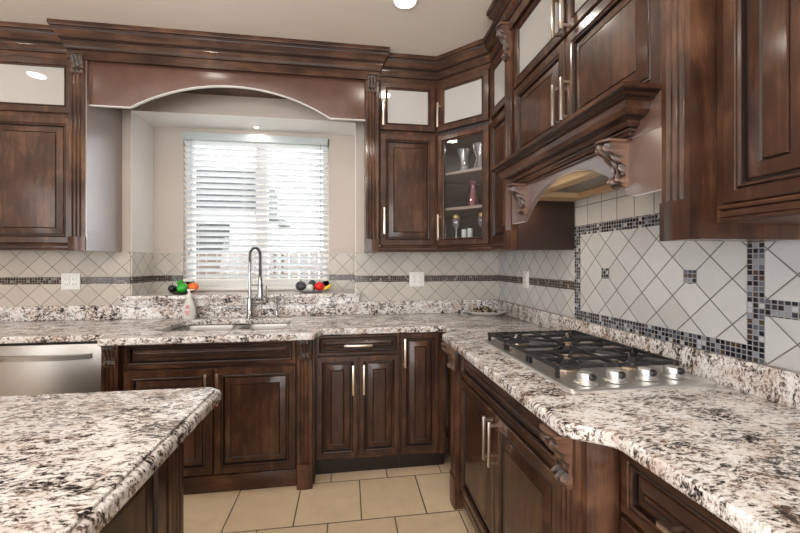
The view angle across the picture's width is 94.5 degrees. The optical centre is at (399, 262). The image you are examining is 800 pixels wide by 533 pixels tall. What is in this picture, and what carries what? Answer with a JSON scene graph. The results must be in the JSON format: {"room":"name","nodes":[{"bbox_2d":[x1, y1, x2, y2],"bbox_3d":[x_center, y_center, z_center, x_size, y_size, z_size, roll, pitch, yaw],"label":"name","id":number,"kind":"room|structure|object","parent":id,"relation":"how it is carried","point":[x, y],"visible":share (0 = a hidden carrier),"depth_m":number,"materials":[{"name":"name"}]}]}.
{"room":"kitchen","nodes":[
{"label":"kitchen","id":0,"kind":"room"},
{"bbox_2d":[0,0,492,55],"bbox_3d":[-1.640,-1.471,-0.371,6.200,0.080,7.200,0,0,-8],"label":"ceiling","id":1,"kind":"structure","parent":0,"point":[433,27],"depth_m":2.17,"materials":[{"name":"beige paint"}]},
{"bbox_2d":[391,0,418,9],"bbox_3d":[0.027,-1.425,2.009,0.156,0.009,0.156,0,0,-8],"label":"recessed light","id":2,"kind":"object","parent":1,"relation":"in","point":[399,4],"visible":1,"depth_m":2.04,"materials":[{"name":"white glass"}]},
{"bbox_2d":[0,93,498,426],"bbox_3d":[-2.097,-0.061,2.818,6.200,2.740,0.443,0,0,-8],"label":"wall","id":3,"kind":"structure","parent":0,"point":[169,211],"depth_m":2.93,"materials":[{"name":"beige paint"}]},
{"bbox_2d":[0,51,121,251],"bbox_3d":[-2.407,-0.677,2.352,0.954,1.202,0.391,0,0,-8],"label":"upper cabinet","id":4,"kind":"object","parent":3,"relation":"attached to","point":[61,154],"visible":0.99,"depth_m":2.26,"materials":[{"name":"brown wood"}]},
{"bbox_2d":[0,251,130,306],"bbox_3d":[-2.629,0.106,2.513,1.460,0.378,0.009,0,0,-8],"label":"tile backsplash","id":5,"kind":"structure","parent":3,"relation":"attached to","point":[27,278],"depth_m":2.55,"materials":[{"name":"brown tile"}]},
{"bbox_2d":[61,273,80,289],"bbox_3d":[-2.274,0.127,2.555,0.118,0.114,0.012,0,0,-8],"label":"wall outlet","id":6,"kind":"object","parent":5,"relation":"attached to","point":[69,281],"visible":1,"depth_m":2.55,"materials":[{"name":"white plastic"}]},
{"bbox_2d":[131,111,152,252],"bbox_3d":[-1.928,-0.582,2.772,0.005,1.003,0.302,0,0,-8],"label":"trim","id":7,"kind":"structure","parent":3,"relation":"attached to","point":[141,130],"depth_m":2.75,"materials":[{"name":"white paint"}]},
{"bbox_2d":[131,252,182,294],"bbox_3d":[-1.818,0.075,2.787,0.222,0.306,0.303,0,0,-8],"label":"backsplash","id":8,"kind":"structure","parent":3,"relation":"attached to","point":[150,272],"depth_m":2.92,"materials":[{"name":"tile"}]},
{"bbox_2d":[0,18,389,81],"bbox_3d":[-1.709,-1.333,2.427,3.257,0.194,0.421,0,0,-8],"label":"crown molding","id":9,"kind":"structure","parent":3,"relation":"attached to","point":[106,42],"depth_m":2.31,"materials":[{"name":"brown wood"}]},
{"bbox_2d":[89,60,364,120],"bbox_3d":[-1.099,-1.130,2.563,1.697,0.318,0.338,0,0,-8],"label":"window valance","id":10,"kind":"object","parent":3,"relation":"attached to","point":[111,84],"visible":0.98,"depth_m":2.39,"materials":[{"name":"brown wood"}]},
{"bbox_2d":[118,290,359,306],"bbox_3d":[-1.149,0.269,2.851,1.665,0.079,0.361,0,0,-8],"label":"window ledge","id":11,"kind":"object","parent":3,"relation":"attached to","point":[206,298],"visible":0.98,"depth_m":2.70,"materials":[{"name":"stone"}]},
{"bbox_2d":[168,291,194,293],"bbox_3d":[-1.629,0.221,2.762,0.190,0.017,0.150,0,0,-8],"label":"oval plate","id":12,"kind":"object","parent":11,"relation":"on","point":[175,292],"visible":0.7,"depth_m":2.71,"materials":[{"name":"grey"}]},
{"bbox_2d":[168,283,176,291],"bbox_3d":[-1.684,0.180,2.739,0.060,0.070,0.060,0,0,-30],"label":"eggplant","id":13,"kind":"object","parent":12,"relation":"on","point":[172,288],"visible":0.94,"depth_m":2.72,"materials":[{"name":"black food"}]},
{"bbox_2d":[177,281,188,291],"bbox_3d":[-1.609,0.177,2.740,0.071,0.089,0.071,0,0,-15],"label":"pepper","id":14,"kind":"object","parent":12,"relation":"on","point":[182,287],"visible":0.85,"depth_m":2.71,"materials":[{"name":"green food"}]},
{"bbox_2d":[188,280,198,290],"bbox_3d":[-1.542,0.169,2.763,0.068,0.081,0.068,0,0,38],"label":"pepper","id":15,"kind":"object","parent":12,"relation":"on","point":[193,285],"visible":0.91,"depth_m":2.74,"materials":[{"name":"orange food"}]},
{"bbox_2d":[295,289,325,292],"bbox_3d":[-0.699,0.221,2.895,0.250,0.017,0.150,0,0,-8],"label":"oval plate","id":16,"kind":"object","parent":11,"relation":"on","point":[315,290],"visible":0.83,"depth_m":2.85,"materials":[{"name":"grey"}]},
{"bbox_2d":[295,279,305,290],"bbox_3d":[-0.772,0.170,2.880,0.080,0.092,0.084,0,0,-44],"label":"gourd","id":17,"kind":"object","parent":16,"relation":"on","point":[300,285],"visible":1,"depth_m":2.85,"materials":[{"name":"grey food"}]},
{"bbox_2d":[306,282,313,290],"bbox_3d":[-0.697,0.184,2.865,0.062,0.074,0.062,0,0,-3],"label":"onion","id":18,"kind":"object","parent":16,"relation":"on","point":[309,287],"visible":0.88,"depth_m":2.84,"materials":[{"name":"white food"}]},
{"bbox_2d":[310,280,315,290],"bbox_3d":[-0.698,0.177,2.951,0.060,0.087,0.060,0,0,-28],"label":"avocado","id":19,"kind":"object","parent":16,"relation":"on","point":[312,282],"visible":0.55,"depth_m":2.93,"materials":[{"name":"grey food"}]},
{"bbox_2d":[314,281,324,290],"bbox_3d":[-0.630,0.174,2.895,0.078,0.086,0.078,0,0,-21],"label":"tomato","id":20,"kind":"object","parent":16,"relation":"on","point":[319,286],"visible":0.97,"depth_m":2.87,"materials":[{"name":"red food"}]},
{"bbox_2d":[131,110,354,135],"bbox_3d":[-1.145,-1.082,2.884,1.577,0.006,0.302,0,0,-8],"label":"trim","id":21,"kind":"structure","parent":3,"relation":"attached to","point":[159,119],"depth_m":2.86,"materials":[{"name":"white paint"}]},
{"bbox_2d":[251,125,261,128],"bbox_3d":[-1.134,-1.073,2.924,0.080,0.009,0.080,0,0,-8],"label":"recessed light","id":22,"kind":"object","parent":21,"relation":"in","point":[252,126],"visible":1,"depth_m":2.91,"materials":[{"name":"white paint"}]},
{"bbox_2d":[186,141,328,290],"bbox_3d":[-1.171,-0.411,3.082,1.144,1.264,0.122,0,0,-8],"label":"window","id":23,"kind":"structure","parent":3,"relation":"in","point":[235,285],"depth_m":3.08,"materials":[{"name":"white paint"}]},
{"bbox_2d":[182,131,327,281],"bbox_3d":[-1.163,-0.445,3.024,1.128,1.188,0.077,0,0,-8],"label":"window blind","id":24,"kind":"object","parent":23,"relation":"attached to","point":[198,139],"visible":0.98,"depth_m":3.02,"materials":[{"name":"grey plastic"}]},
{"bbox_2d":[329,253,355,292],"bbox_3d":[-0.469,0.075,2.980,0.217,0.306,0.303,0,0,-8],"label":"backsplash","id":25,"kind":"structure","parent":3,"relation":"attached to","point":[342,267],"depth_m":3.12,"materials":[{"name":"tile"}]},
{"bbox_2d":[355,122,355,252],"bbox_3d":[-0.362,-0.582,2.996,0.005,1.003,0.302,0,0,-8],"label":"trim","id":26,"kind":"structure","parent":3,"relation":"attached to","point":[355,122],"depth_m":2.85,"materials":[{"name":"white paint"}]},
{"bbox_2d":[364,73,437,252],"bbox_3d":[-0.002,-0.677,2.696,0.518,1.202,0.391,0,0,-8],"label":"upper cabinet","id":27,"kind":"object","parent":3,"relation":"attached to","point":[401,131],"visible":1,"depth_m":2.58,"materials":[{"name":"brown wood"}]},
{"bbox_2d":[356,252,497,300],"bbox_3d":[0.234,0.106,2.923,1.157,0.378,0.009,0,0,-8],"label":"tile backsplash","id":28,"kind":"structure","parent":3,"relation":"attached to","point":[380,276],"depth_m":2.92,"materials":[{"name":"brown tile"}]},
{"bbox_2d":[409,272,423,286],"bbox_3d":[0.132,0.127,2.899,0.118,0.114,0.012,0,0,-8],"label":"wall outlet","id":29,"kind":"object","parent":28,"relation":"attached to","point":[415,278],"visible":1,"depth_m":2.90,"materials":[{"name":"white plastic"}]},
{"bbox_2d":[436,68,517,251],"bbox_3d":[0.544,-0.674,2.670,0.610,1.193,0.595,0,0,-8],"label":"upper cabinet","id":30,"kind":"object","parent":3,"relation":"attached to","point":[463,120],"visible":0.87,"depth_m":2.56,"materials":[{"name":"brown wood"}]},
{"bbox_2d":[379,22,502,88],"bbox_3d":[0.380,-1.333,2.497,1.337,0.194,0.547,0,0,32],"label":"crown molding","id":31,"kind":"structure","parent":30,"relation":"attached to","point":[479,55],"depth_m":2.54,"materials":[{"name":"brown wood"}]},
{"bbox_2d":[452,214,459,237],"bbox_3d":[0.400,-0.236,2.638,0.060,0.226,0.059,0,0,-8],"label":"candle holder","id":32,"kind":"object","parent":30,"relation":"on","point":[455,217],"visible":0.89,"depth_m":2.63,"materials":[{"name":"clear glass"}]},
{"bbox_2d":[457,148,469,170],"bbox_3d":[0.451,-0.723,2.631,0.101,0.169,0.096,0,0,-8],"label":"crystal vase","id":33,"kind":"object","parent":30,"relation":"on","point":[468,149],"visible":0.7,"depth_m":2.61,"materials":[{"name":"clear glass"}]},
{"bbox_2d":[445,167,481,185],"bbox_3d":[0.557,-0.629,2.679,0.553,0.018,0.553,0,0,-8],"label":"shelf","id":34,"kind":"object","parent":30,"relation":"attached to","point":[462,177],"depth_m":2.68,"materials":[{"name":"brown"}]},
{"bbox_2d":[445,205,481,216],"bbox_3d":[0.557,-0.379,2.679,0.553,0.018,0.553,0,0,-8],"label":"shelf","id":35,"kind":"object","parent":30,"relation":"attached to","point":[465,211],"depth_m":2.66,"materials":[{"name":"brown"}]},
{"bbox_2d":[461,229,466,236],"bbox_3d":[0.453,-0.180,2.617,0.036,0.115,0.036,0,0,-8],"label":"candle jar","id":36,"kind":"object","parent":30,"relation":"on","point":[463,231],"visible":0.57,"depth_m":2.60,"materials":[{"name":"grey wax"}]},
{"bbox_2d":[467,228,471,236],"bbox_3d":[0.489,-0.183,2.590,0.036,0.120,0.036,0,0,-8],"label":"candle jar","id":37,"kind":"object","parent":30,"relation":"on","point":[469,230],"visible":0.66,"depth_m":2.57,"materials":[{"name":"grey wax"}]},
{"bbox_2d":[467,181,478,205],"bbox_3d":[0.509,-0.477,2.575,0.082,0.179,0.086,0,0,-8],"label":"vase","id":38,"kind":"object","parent":30,"relation":"on","point":[469,182],"visible":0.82,"depth_m":2.56,"materials":[{"name":"red glass"}]},
{"bbox_2d":[473,143,478,167],"bbox_3d":[0.551,-0.727,2.531,0.113,0.177,0.108,0,0,-8],"label":"crystal vase","id":39,"kind":"object","parent":30,"relation":"on","point":[474,144],"visible":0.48,"depth_m":2.52,"materials":[{"name":"clear glass"}]},
{"bbox_2d":[478,212,481,236],"bbox_3d":[0.560,-0.236,2.518,0.060,0.226,0.059,0,0,-8],"label":"candle holder","id":40,"kind":"object","parent":30,"relation":"on","point":[480,213],"visible":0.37,"depth_m":2.52,"materials":[{"name":"clear glass"}]},
{"bbox_2d":[184,427,475,532],"bbox_3d":[-1.640,1.339,-0.371,6.200,0.060,7.200,0,0,-8],"label":"floor","id":41,"kind":"structure","parent":0,"point":[407,499],"depth_m":1.98,"materials":[{"name":"tile"}]},
{"bbox_2d":[0,341,100,395],"bbox_3d":[-1.960,0.873,2.273,0.595,0.872,0.634,0,0,-8],"label":"dishwasher","id":42,"kind":"object","parent":41,"relation":"on","point":[56,367],"visible":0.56,"depth_m":2.00,"materials":[{"name":"silver metal"}]},
{"bbox_2d":[0,387,220,532],"bbox_3d":[-1.362,0.849,0.114,1.888,0.921,1.882,0,0,-8],"label":"kitchen island","id":43,"kind":"object","parent":41,"relation":"on","point":[112,461],"visible":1,"depth_m":0.82,"materials":[{"name":"stone"}]},
{"bbox_2d":[100,339,315,494],"bbox_3d":[-1.101,0.872,2.378,1.123,0.875,0.670,0,0,-8],"label":"base cabinet","id":44,"kind":"object","parent":41,"relation":"on","point":[261,432],"visible":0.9,"depth_m":2.12,"materials":[{"name":"brown wood"}]},
{"bbox_2d":[316,333,399,474],"bbox_3d":[-0.292,0.872,2.529,0.519,0.875,0.600,0,0,-8],"label":"base cabinet","id":45,"kind":"object","parent":41,"relation":"on","point":[358,375],"visible":0.97,"depth_m":2.28,"materials":[{"name":"brown wood"}]},
{"bbox_2d":[399,332,445,467],"bbox_3d":[0.111,0.872,2.587,0.294,0.875,0.600,0,0,-8],"label":"base cabinet","id":46,"kind":"object","parent":41,"relation":"on","point":[422,357],"visible":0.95,"depth_m":2.33,"materials":[{"name":"brown wood"}]},
{"bbox_2d":[441,342,618,532],"bbox_3d":[0.625,0.872,1.668,0.697,0.875,1.455,0,0,-8],"label":"base cabinet","id":47,"kind":"object","parent":41,"relation":"on","point":[511,472],"visible":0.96,"depth_m":1.30,"materials":[{"name":"brown wood"}]},
{"bbox_2d":[619,450,739,532],"bbox_3d":[0.864,0.872,0.359,0.595,0.875,1.200,0,0,-8],"label":"base cabinet","id":48,"kind":"object","parent":41,"relation":"on","point":[648,503],"visible":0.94,"depth_m":0.79,"materials":[{"name":"brown wood"}]},
{"bbox_2d":[0,313,799,532],"bbox_3d":[-1.040,0.414,1.077,4.198,0.038,3.298,0,0,-8],"label":"countertop","id":49,"kind":"structure","parent":48,"relation":"on","point":[735,453],"depth_m":1.00,"materials":[{"name":"stone"}]},
{"bbox_2d":[182,289,195,319],"bbox_3d":[-1.476,0.289,2.593,0.090,0.212,0.067,0,0,-8],"label":"soap bottle","id":50,"kind":"object","parent":49,"relation":"on","point":[189,308],"visible":1,"depth_m":2.58,"materials":[{"name":"white plastic"}]},
{"bbox_2d":[171,323,289,330],"bbox_3d":[-1.095,0.530,2.399,0.761,0.192,0.446,0,0,-8],"label":"sink","id":51,"kind":"object","parent":49,"relation":"in","point":[278,325],"visible":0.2,"depth_m":2.58,"materials":[{"name":"silver metal"}]},
{"bbox_2d":[0,299,498,321],"bbox_3d":[-1.273,0.345,2.700,4.198,0.100,0.020,0,0,-8],"label":"granite upstand","id":52,"kind":"object","parent":49,"relation":"on","point":[82,312],"visible":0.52,"depth_m":2.70,"materials":[{"name":"white stone"}]},
{"bbox_2d":[246,246,266,318],"bbox_3d":[-1.032,0.136,2.666,0.152,0.517,0.056,0,0,-8],"label":"kitchen faucet","id":53,"kind":"object","parent":49,"relation":"on","point":[260,285],"visible":1,"depth_m":2.65,"materials":[{"name":"silver metal"}]},
{"bbox_2d":[275,297,280,317],"bbox_3d":[-0.873,0.321,2.660,0.032,0.148,0.096,0,0,-38],"label":"water tap","id":54,"kind":"object","parent":49,"relation":"on","point":[276,313],"visible":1,"depth_m":2.68,"materials":[{"name":"silver metal"}]},
{"bbox_2d":[465,310,505,314],"bbox_3d":[0.657,0.382,2.833,0.310,0.026,0.150,0,0,14],"label":"dish","id":55,"kind":"object","parent":49,"relation":"on","point":[468,311],"visible":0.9,"depth_m":2.78,"materials":[{"name":"grey ceramic"}]},
{"bbox_2d":[471,306,496,312],"bbox_3d":[0.644,0.355,2.833,0.199,0.048,0.090,0,0,14],"label":"potpourri","id":56,"kind":"object","parent":55,"relation":"on","point":[483,309],"visible":1,"depth_m":2.82,"materials":[{"name":"black"}]},
{"bbox_2d":[482,330,716,393],"bbox_3d":[0.719,0.370,1.527,0.512,0.050,0.754,0,0,-8],"label":"gas cooktop","id":57,"kind":"object","parent":49,"relation":"in","point":[576,364],"visible":1,"depth_m":1.34,"materials":[{"name":"silver metal"}]},
{"bbox_2d":[498,300,799,409],"bbox_3d":[1.029,0.347,1.363,0.020,0.095,3.278,0,0,-8],"label":"granite upstand","id":58,"kind":"object","parent":49,"relation":"on","point":[782,386],"visible":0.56,"depth_m":1.27,"materials":[{"name":"white stone"}]},
{"bbox_2d":[499,202,799,372],"bbox_3d":[1.326,-0.061,-0.097,0.150,2.740,6.903,0,0,-8],"label":"wall","id":59,"kind":"structure","parent":0,"point":[574,202],"depth_m":2.01,"materials":[{"name":"beige paint"}]},
{"bbox_2d":[490,50,504,250],"bbox_3d":[0.754,-0.674,2.242,0.320,1.193,0.335,0,0,-8],"label":"upper cabinet","id":60,"kind":"object","parent":59,"relation":"attached to","point":[497,69],"visible":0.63,"depth_m":2.25,"materials":[{"name":"brown wood"}]},
{"bbox_2d":[490,0,799,249],"bbox_3d":[0.772,-0.670,1.508,0.471,1.221,1.122,0,0,-8],"label":"upper cabinet","id":61,"kind":"object","parent":59,"relation":"attached to","point":[602,96],"visible":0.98,"depth_m":1.18,"materials":[{"name":"brown wood"}]},
{"bbox_2d":[486,0,531,29],"bbox_3d":[0.789,-1.333,1.511,0.418,0.194,1.272,0,0,-8],"label":"crown molding","id":62,"kind":"structure","parent":61,"relation":"attached to","point":[510,11],"depth_m":1.95,"materials":[{"name":"brown wood"}]},
{"bbox_2d":[490,81,661,184],"bbox_3d":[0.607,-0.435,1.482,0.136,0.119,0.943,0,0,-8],"label":"range hood","id":63,"kind":"object","parent":61,"relation":"attached to","point":[629,113],"depth_m":1.21,"materials":[{"name":"brown wood"}]},
{"bbox_2d":[498,189,799,371],"bbox_3d":[1.041,-0.071,1.326,0.011,0.740,3.400,0,0,-8],"label":"tile backsplash","id":64,"kind":"structure","parent":59,"relation":"attached to","point":[736,299],"depth_m":1.45,"materials":[{"name":"white tile"}]},
{"bbox_2d":[523,271,528,287],"bbox_3d":[0.860,0.114,2.534,0.012,0.114,0.078,0,0,-8],"label":"wall outlet","id":65,"kind":"object","parent":64,"relation":"attached to","point":[525,273],"visible":1,"depth_m":2.52,"materials":[{"name":"white plastic"}]},
{"bbox_2d":[717,0,799,224],"bbox_3d":[1.017,-0.686,0.422,0.296,1.170,1.100,0,0,-8],"label":"door","id":66,"kind":"structure","parent":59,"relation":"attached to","point":[758,41],"depth_m":0.84,"materials":[{"name":"brown wood"}]},
{"label":"outside","id":67,"kind":"structure","parent":0,"visible":0},
{"bbox_3d":[-3.067,1.379,15.941,24.000,0.100,25.300,0,0,-8],"label":"ground","id":68,"kind":"structure","parent":67,"visible":0},
{"bbox_2d":[196,170,290,278],"bbox_3d":[-8.200,-0.831,13.337,7.400,4.320,6.000,0,0,-8],"label":"house","id":69,"kind":"structure","parent":68,"relation":"on","point":[235,219],"depth_m":11.32,"materials":[{"name":"white"}]},
{"bbox_2d":[196,254,322,278],"bbox_3d":[-3.473,0.544,7.488,6.800,1.570,0.080,0,0,-8],"label":"fence","id":70,"kind":"object","parent":68,"relation":"on","point":[270,255],"visible":0.02,"depth_m":7.57,"materials":[{"name":"brown"}]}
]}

